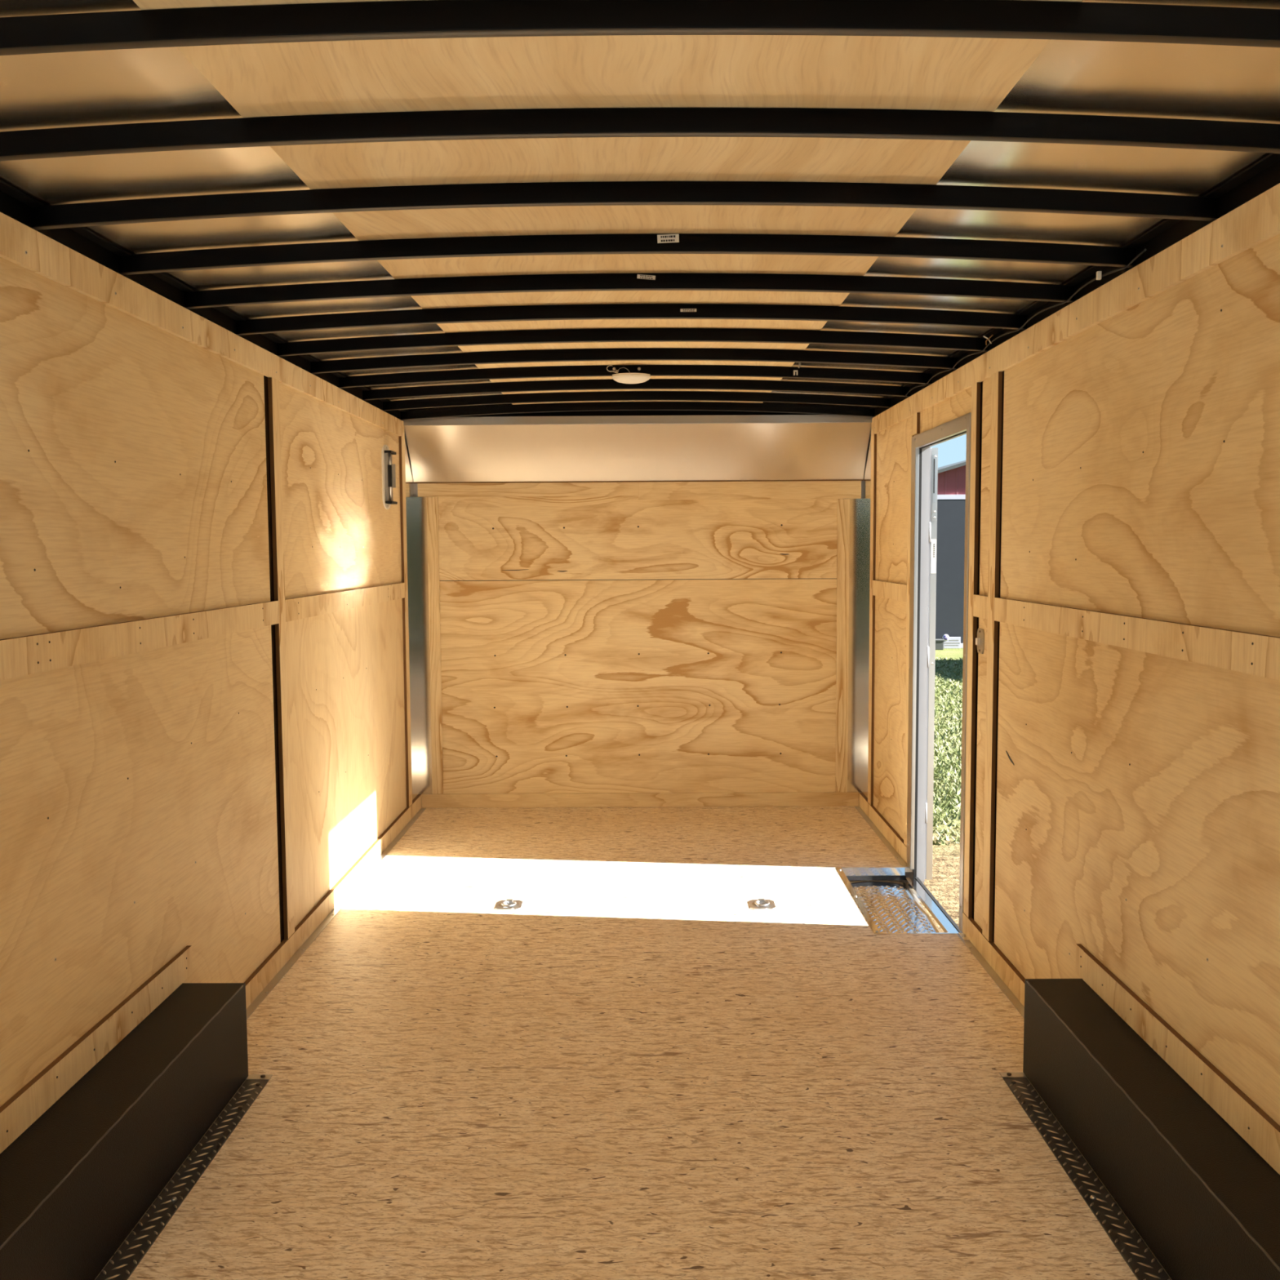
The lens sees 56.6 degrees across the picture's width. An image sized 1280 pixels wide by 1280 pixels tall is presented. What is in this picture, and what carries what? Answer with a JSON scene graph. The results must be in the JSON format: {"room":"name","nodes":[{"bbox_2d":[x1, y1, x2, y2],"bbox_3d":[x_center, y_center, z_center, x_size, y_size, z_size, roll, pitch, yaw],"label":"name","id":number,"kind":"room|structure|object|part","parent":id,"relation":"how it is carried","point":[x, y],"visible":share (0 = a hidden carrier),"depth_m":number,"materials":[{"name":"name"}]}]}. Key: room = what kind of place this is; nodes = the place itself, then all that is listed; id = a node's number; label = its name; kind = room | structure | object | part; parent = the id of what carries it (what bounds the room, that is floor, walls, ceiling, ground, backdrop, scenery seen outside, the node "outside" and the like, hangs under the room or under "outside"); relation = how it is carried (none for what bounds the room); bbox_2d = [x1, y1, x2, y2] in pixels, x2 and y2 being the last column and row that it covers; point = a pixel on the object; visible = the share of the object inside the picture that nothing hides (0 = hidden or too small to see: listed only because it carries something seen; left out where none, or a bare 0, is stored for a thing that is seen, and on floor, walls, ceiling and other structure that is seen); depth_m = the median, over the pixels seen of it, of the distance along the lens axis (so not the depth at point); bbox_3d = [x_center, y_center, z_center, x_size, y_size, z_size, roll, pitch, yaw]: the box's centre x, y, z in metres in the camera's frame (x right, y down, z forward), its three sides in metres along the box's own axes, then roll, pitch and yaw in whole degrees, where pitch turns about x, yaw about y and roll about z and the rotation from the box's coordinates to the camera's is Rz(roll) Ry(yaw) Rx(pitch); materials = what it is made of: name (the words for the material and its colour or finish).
{"room":"cargo space","nodes":[
{"label":"cargo space","id":0,"kind":"room"},
{"bbox_2d":[0,257,410,1106],"bbox_3d":[-1.284,0.151,2.918,0.047,2.340,7.380,0,4,0],"label":"wall","id":1,"kind":"structure","parent":0,"point":[140,808],"depth_m":3.14,"materials":[{"name":"brown wood"}]},
{"bbox_2d":[0,945,192,1153],"bbox_3d":[-1.255,0.976,2.144,0.015,0.079,2.308,0,4,0],"label":"trim","id":2,"kind":"structure","parent":1,"relation":"attached to","point":[20,1111],"depth_m":2.68,"materials":[{"name":"brown wood"}]},
{"bbox_2d":[0,600,279,680],"bbox_3d":[-1.258,0.027,2.500,0.015,0.078,3.166,0,4,0],"label":"trim","id":3,"kind":"structure","parent":1,"relation":"attached to","point":[24,655],"depth_m":2.85,"materials":[{"name":"brown wood"}]},
{"bbox_2d":[0,212,404,437],"bbox_3d":[-1.261,-0.828,2.689,0.015,0.082,7.075,0,4,0],"label":"trim","id":4,"kind":"structure","parent":1,"relation":"attached to","point":[21,245],"depth_m":3.08,"materials":[{"name":"brown wood"}]},
{"bbox_2d":[0,179,406,420],"bbox_3d":[-1.263,-0.907,2.796,0.066,0.058,7.300,0,4,0],"label":"trim","id":5,"kind":"structure","parent":1,"relation":"attached to","point":[15,203],"depth_m":3.04,"materials":[{"name":"black metal"}]},
{"bbox_2d":[267,377,294,938],"bbox_3d":[-1.247,0.116,4.136,0.014,2.022,0.079,0,4,0],"label":"trim","id":6,"kind":"structure","parent":1,"relation":"attached to","point":[273,384],"depth_m":4.12,"materials":[{"name":"brown wood"}]},
{"bbox_2d":[244,794,426,1019],"bbox_3d":[-1.236,1.027,4.939,0.016,0.074,3.384,0,4,0],"label":"baseboard","id":7,"kind":"structure","parent":1,"relation":"attached to","point":[260,978],"depth_m":4.58,"materials":[{"name":"brown wood"}]},
{"bbox_2d":[284,582,404,622],"bbox_3d":[-1.241,-0.181,5.178,0.015,0.078,2.043,0,4,0],"label":"trim","id":8,"kind":"structure","parent":1,"relation":"attached to","point":[296,608],"depth_m":4.88,"materials":[{"name":"brown wood"}]},
{"bbox_2d":[381,444,397,509],"bbox_3d":[-1.219,-0.800,5.828,0.058,0.315,0.170,0,4,0],"label":"air vent","id":9,"kind":"object","parent":1,"relation":"in","point":[388,471],"visible":1,"depth_m":5.78,"materials":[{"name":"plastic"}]},
{"bbox_3d":[-1.244,-0.799,5.829,0.007,0.315,0.170,0,4,0],"label":"plate","id":10,"kind":"part","parent":9,"relation":"part of","materials":[{"name":"white plastic"}]},
{"bbox_3d":[-1.218,-0.795,5.789,0.011,0.229,0.011,0,4,0],"label":"rod","id":11,"kind":"part","parent":9,"relation":"part of","materials":[{"name":"metal"}]},
{"bbox_2d":[398,435,412,807],"bbox_3d":[-1.234,-0.049,6.256,0.014,2.022,0.084,0,4,0],"label":"trim","id":12,"kind":"structure","parent":1,"relation":"attached to","point":[402,440],"depth_m":6.23,"materials":[{"name":"brown wood"}]},
{"bbox_2d":[404,442,432,801],"bbox_3d":[-1.199,-0.118,6.422,0.079,1.977,0.255,0,4,0],"label":"corner trim","id":13,"kind":"structure","parent":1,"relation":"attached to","point":[416,507],"depth_m":6.53,"materials":[{"name":"metal"}]},
{"bbox_2d":[94,805,1172,1279],"bbox_3d":[-0.022,1.291,2.999,2.560,0.160,7.380,0,4,0],"label":"floor","id":14,"kind":"structure","parent":0,"point":[634,1069],"depth_m":3.17,"materials":[{"name":"beige wood"}]},
{"bbox_2d":[0,982,272,1279],"bbox_3d":[-1.139,1.177,1.778,0.241,0.267,2.950,0,4,0],"label":"box","id":15,"kind":"object","parent":14,"relation":"on","point":[74,1184],"visible":1,"depth_m":2.55,"materials":[{"name":"black paint"}]},
{"bbox_2d":[494,898,523,910],"bbox_3d":[-0.530,1.065,4.800,0.104,0.016,0.124,0,4,0],"label":"ring","id":16,"kind":"object","parent":14,"relation":"on","point":[509,904],"visible":1,"depth_m":4.79,"materials":[{"name":"metal"}]},
{"bbox_2d":[748,898,776,909],"bbox_3d":[0.492,1.060,4.788,0.104,0.016,0.124,0,4,0],"label":"ring","id":17,"kind":"object","parent":14,"relation":"on","point":[760,904],"visible":1,"depth_m":4.77,"materials":[{"name":"metal"}]},
{"bbox_2d":[835,866,969,940],"bbox_3d":[1.059,1.092,4.838,0.366,0.082,1.001,0,4,0],"label":"well","id":18,"kind":"object","parent":14,"relation":"on","point":[887,907],"visible":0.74,"depth_m":5.00,"materials":[{"name":"metal"}]},
{"bbox_3d":[1.043,1.122,4.883,0.286,0.016,0.905,0,4,0],"label":"tread plate","id":19,"kind":"part","parent":18,"relation":"part of","materials":[{"name":"metal"}]},
{"bbox_3d":[1.194,1.090,4.375,0.024,0.008,0.081,0,4,0],"label":"corner plate","id":20,"kind":"part","parent":18,"relation":"part of","materials":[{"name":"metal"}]},
{"bbox_2d":[999,978,1279,1279],"bbox_3d":[1.086,1.165,1.764,0.226,0.267,2.951,0,4,0],"label":"box","id":21,"kind":"object","parent":14,"relation":"on","point":[1204,1202],"visible":1,"depth_m":2.51,"materials":[{"name":"black paint"}]},
{"bbox_2d":[410,461,866,808],"bbox_3d":[-0.005,-0.139,6.559,2.490,2.340,0.060,0,4,0],"label":"wall","id":22,"kind":"structure","parent":0,"point":[645,644],"depth_m":6.55,"materials":[{"name":"brown wood"}]},
{"bbox_2d":[402,410,873,483],"bbox_3d":[-0.012,-1.047,6.327,2.464,0.393,0.268,0,4,0],"label":"header panel","id":23,"kind":"object","parent":22,"relation":"attached to","point":[603,446],"visible":0.98,"depth_m":6.32,"materials":[{"name":"metal"}]},
{"bbox_3d":[-0.013,-1.203,6.208,2.450,0.064,0.015,0,4,0],"label":"backing rail","id":24,"kind":"part","parent":23,"relation":"part of","materials":[{"name":"black metal"}]},
{"bbox_3d":[0.000,0.891,6.615,2.433,0.076,0.013,0,4,0],"label":"skirting","id":25,"kind":"part","parent":22,"relation":"part of","materials":[{"name":"brown wood"}]},
{"bbox_2d":[0,0,1279,410],"bbox_3d":[-0.035,-0.995,2.822,2.560,0.116,7.380,0,4,0],"label":"ceiling","id":26,"kind":"structure","parent":0,"point":[1180,81],"depth_m":2.24,"materials":[{"name":"brown wood"}]},
{"bbox_2d":[30,181,1217,230],"bbox_3d":[-0.037,-0.905,2.463,2.451,0.085,0.025,0,4,0],"label":"bow","id":27,"kind":"object","parent":26,"relation":"attached to","point":[603,193],"visible":1,"depth_m":2.45,"materials":[{"name":"black metal"}]},
{"bbox_2d":[118,233,1136,275],"bbox_3d":[-0.034,-0.937,2.872,2.451,0.085,0.026,0,4,0],"label":"bow","id":28,"kind":"object","parent":26,"relation":"attached to","point":[635,243],"visible":1,"depth_m":2.86,"materials":[{"name":"black metal"}]},
{"bbox_2d":[606,364,650,383],"bbox_3d":[-0.036,-1.102,4.930,0.161,0.070,0.146,2,5,26],"label":"dome lamp","id":29,"kind":"object","parent":26,"relation":"attached to","point":[624,378],"visible":1,"depth_m":4.89,"materials":[{"name":"white plastic"}]},
{"bbox_2d":[184,273,1074,309],"bbox_3d":[-0.032,-0.968,3.281,2.451,0.085,0.026,0,4,0],"label":"bow","id":30,"kind":"object","parent":26,"relation":"attached to","point":[576,282],"visible":1,"depth_m":3.27,"materials":[{"name":"black metal"}]},
{"bbox_2d":[235,303,1026,335],"bbox_3d":[-0.029,-1.000,3.691,2.451,0.085,0.026,0,4,0],"label":"bow","id":31,"kind":"object","parent":26,"relation":"attached to","point":[606,311],"visible":1,"depth_m":3.68,"materials":[{"name":"black metal"}]},
{"bbox_2d":[277,328,988,356],"bbox_3d":[-0.026,-1.032,4.101,2.451,0.085,0.025,0,4,0],"label":"bow","id":32,"kind":"object","parent":26,"relation":"attached to","point":[606,335],"visible":1,"depth_m":4.09,"materials":[{"name":"black metal"}]},
{"bbox_2d":[311,348,957,373],"bbox_3d":[-0.024,-1.064,4.511,2.451,0.085,0.025,0,4,0],"label":"bow","id":33,"kind":"object","parent":26,"relation":"attached to","point":[580,354],"visible":1,"depth_m":4.50,"materials":[{"name":"black metal"}]},
{"bbox_2d":[338,364,931,388],"bbox_3d":[-0.021,-1.095,4.920,2.451,0.085,0.025,0,4,0],"label":"bow","id":34,"kind":"object","parent":26,"relation":"attached to","point":[653,370],"visible":0.98,"depth_m":4.91,"materials":[{"name":"black metal"}]},
{"bbox_2d":[793,364,800,375],"bbox_3d":[0.648,-1.114,4.895,0.029,0.042,0.012,0,4,0],"label":"clip","id":35,"kind":"object","parent":34,"relation":"attached to","point":[794,371],"visible":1,"depth_m":4.89,"materials":[{"name":"metal"}]},
{"bbox_2d":[362,378,910,400],"bbox_3d":[-0.019,-1.127,5.330,2.451,0.085,0.025,0,4,0],"label":"bow","id":36,"kind":"object","parent":26,"relation":"attached to","point":[652,384],"visible":0.98,"depth_m":5.32,"materials":[{"name":"black metal"}]},
{"bbox_2d":[382,391,891,410],"bbox_3d":[-0.016,-1.159,5.739,2.451,0.085,0.025,0,4,0],"label":"bow","id":37,"kind":"object","parent":26,"relation":"attached to","point":[610,395],"visible":1,"depth_m":5.73,"materials":[{"name":"black metal"}]},
{"bbox_2d":[400,401,875,420],"bbox_3d":[-0.014,-1.191,6.149,2.451,0.085,0.025,0,4,0],"label":"bow","id":38,"kind":"object","parent":26,"relation":"attached to","point":[602,406],"visible":1,"depth_m":6.14,"materials":[{"name":"black metal"}]},
{"bbox_2d":[0,0,1279,55],"bbox_3d":[-0.042,-0.841,1.644,2.451,0.085,0.025,0,4,0],"label":"bow","id":39,"kind":"object","parent":26,"relation":"attached to","point":[423,19],"visible":1,"depth_m":1.63,"materials":[{"name":"black metal"}]},
{"bbox_2d":[0,107,1279,160],"bbox_3d":[-0.039,-0.873,2.053,2.451,0.085,0.025,0,4,0],"label":"bow","id":40,"kind":"object","parent":26,"relation":"attached to","point":[1140,131],"visible":1,"depth_m":2.04,"materials":[{"name":"black metal"}]},
{"bbox_2d":[904,248,1146,397],"bbox_3d":[1.164,-1.003,4.027,0.040,0.032,2.600,0,4,0],"label":"cable","id":41,"kind":"object","parent":26,"relation":"attached to","point":[1099,276],"visible":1,"depth_m":3.43,"materials":[{"name":"black rubber"}]},
{"bbox_2d":[866,233,1279,1125],"bbox_3d":[1.228,0.138,2.902,0.047,2.340,7.380,0,4,0],"label":"wall","id":42,"kind":"structure","parent":0,"point":[1137,819],"depth_m":2.86,"materials":[{"name":"brown wood"}]},
{"bbox_2d":[847,440,871,799],"bbox_3d":[1.187,-0.130,6.406,0.079,1.977,0.255,0,4,0],"label":"corner trim","id":43,"kind":"structure","parent":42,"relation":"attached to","point":[860,508],"depth_m":6.51,"materials":[{"name":"metal"}]},
{"bbox_2d":[867,434,876,805],"bbox_3d":[1.220,-0.059,6.240,0.014,2.018,0.084,0,4,0],"label":"trim","id":44,"kind":"structure","parent":42,"relation":"attached to","point":[873,437],"depth_m":6.22,"materials":[{"name":"brown wood"}]},
{"bbox_2d":[872,580,906,602],"bbox_3d":[1.216,-0.241,5.777,0.014,0.078,0.809,0,4,0],"label":"trim","id":45,"kind":"structure","parent":42,"relation":"attached to","point":[895,591],"depth_m":5.74,"materials":[{"name":"brown wood"}]},
{"bbox_2d":[903,412,919,846],"bbox_3d":[1.214,0.013,5.307,0.014,2.018,0.165,0,4,0],"label":"trim","id":46,"kind":"structure","parent":42,"relation":"attached to","point":[916,417],"depth_m":5.35,"materials":[{"name":"brown wood"}]},
{"bbox_2d":[906,412,971,932],"bbox_3d":[1.233,0.128,4.837,0.072,1.980,0.947,0,4,0],"label":"door","id":47,"kind":"structure","parent":42,"relation":"in","point":[922,443],"depth_m":5.22,"materials":[{"name":"metal"}]},
{"bbox_2d":[924,447,937,879],"bbox_3d":[1.291,0.086,5.683,0.041,1.923,0.866,0,4,0],"label":"door leaf","id":48,"kind":"structure","parent":47,"relation":"attached to","point":[934,451],"depth_m":5.26,"materials":[{"name":"white metal"}]},
{"bbox_3d":[1.289,-0.667,5.199,0.019,0.290,0.005,0,4,0],"label":"latch plate","id":49,"kind":"part","parent":48,"relation":"part of","materials":[{"name":"metal"}]},
{"bbox_2d":[854,791,1025,1018],"bbox_3d":[1.215,1.014,4.926,0.016,0.074,3.378,0,4,0],"label":"baseboard","id":50,"kind":"structure","parent":42,"relation":"attached to","point":[995,957],"depth_m":4.22,"materials":[{"name":"brown wood"}]},
{"bbox_2d":[963,382,980,917],"bbox_3d":[1.208,0.089,4.323,0.014,2.018,0.068,0,4,0],"label":"trim","id":51,"kind":"structure","parent":42,"relation":"attached to","point":[975,388],"depth_m":4.31,"materials":[{"name":"brown wood"}]},
{"bbox_2d":[975,627,984,653],"bbox_3d":[1.205,0.004,4.223,0.018,0.088,0.078,0,4,0],"label":"light switch","id":52,"kind":"object","parent":42,"relation":"attached to","point":[980,641],"visible":1,"depth_m":4.21,"materials":[{"name":"metal"}]},
{"bbox_2d":[973,594,987,618],"bbox_3d":[1.206,-0.118,4.182,0.014,0.078,0.180,0,4,0],"label":"trim","id":53,"kind":"structure","parent":42,"relation":"attached to","point":[980,602],"depth_m":4.18,"materials":[{"name":"brown wood"}]},
{"bbox_2d":[982,371,1002,941],"bbox_3d":[1.206,0.109,4.070,0.014,2.018,0.079,0,4,0],"label":"trim","id":54,"kind":"structure","parent":42,"relation":"attached to","point":[997,378],"depth_m":4.05,"materials":[{"name":"brown wood"}]},
{"bbox_2d":[868,153,1279,417],"bbox_3d":[1.194,-0.919,2.780,0.066,0.058,7.300,0,4,0],"label":"trim","id":55,"kind":"structure","parent":42,"relation":"attached to","point":[1263,175],"depth_m":2.73,"materials":[{"name":"black metal"}]},
{"bbox_2d":[871,182,1279,435],"bbox_3d":[1.191,-0.838,2.673,0.015,0.086,7.075,0,4,0],"label":"trim","id":56,"kind":"structure","parent":42,"relation":"attached to","point":[1257,220],"depth_m":2.93,"materials":[{"name":"brown wood"}]},
{"bbox_2d":[994,597,1279,679],"bbox_3d":[1.194,0.016,2.459,0.015,0.078,3.116,0,4,0],"label":"trim","id":57,"kind":"structure","parent":42,"relation":"attached to","point":[1258,655],"depth_m":2.73,"materials":[{"name":"brown wood"}]},
{"bbox_2d":[1075,943,1279,1174],"bbox_3d":[1.197,0.963,2.122,0.015,0.079,2.297,0,4,0],"label":"trim","id":58,"kind":"structure","parent":42,"relation":"attached to","point":[1243,1115],"depth_m":2.59,"materials":[{"name":"brown wood"}]},
{"label":"outside","id":59,"kind":"structure","parent":0,"visible":0},
{"bbox_2d":[918,648,963,933],"bbox_3d":[0.026,1.360,10.135,120.000,0.200,140.000,0,4,0],"label":"ground","id":60,"kind":"structure","parent":59,"point":[944,886],"depth_m":8.05,"materials":[{"name":"beige gravel"}]},
{"bbox_2d":[935,639,944,649],"bbox_3d":[5.858,0.088,23.531,0.300,0.200,0.240,0,4,0],"label":"box","id":61,"kind":"object","parent":60,"relation":"on","point":[939,642],"visible":0.48,"depth_m":23.42,"materials":[{"name":"grey metal"}]},
{"bbox_3d":[5.858,0.003,23.525,0.300,0.030,0.240,0,4,0],"label":"lid","id":62,"kind":"part","parent":61,"relation":"part of","materials":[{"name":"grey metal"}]},
{"bbox_2d":[932,656,963,845],"bbox_3d":[3.508,0.819,15.227,3.868,0.058,14.843,1,5,20],"label":"grass","id":63,"kind":"structure","parent":60,"relation":"on","point":[937,792],"depth_m":11.79,"materials":[{"name":"green plant"}]},
{"bbox_2d":[935,460,965,648],"bbox_3d":[7.627,-2.225,28.191,11.800,4.071,9.350,0,4,0],"label":"building","id":64,"kind":"structure","parent":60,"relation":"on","point":[951,484],"depth_m":23.65,"materials":[{"name":"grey metal"}]},
{"bbox_3d":[6.293,-2.840,23.595,6.400,0.093,0.074,0,4,0],"label":"door track trim","id":65,"kind":"part","parent":64,"relation":"part of","materials":[{"name":"white metal"}]},
{"bbox_2d":[942,634,960,648],"bbox_3d":[6.211,0.027,23.676,0.365,0.285,0.038,0,4,0],"label":"sign","id":66,"kind":"object","parent":60,"relation":"on","point":[949,642],"visible":0.97,"depth_m":23.68,"materials":[{"name":"white plastic"}]}
]}

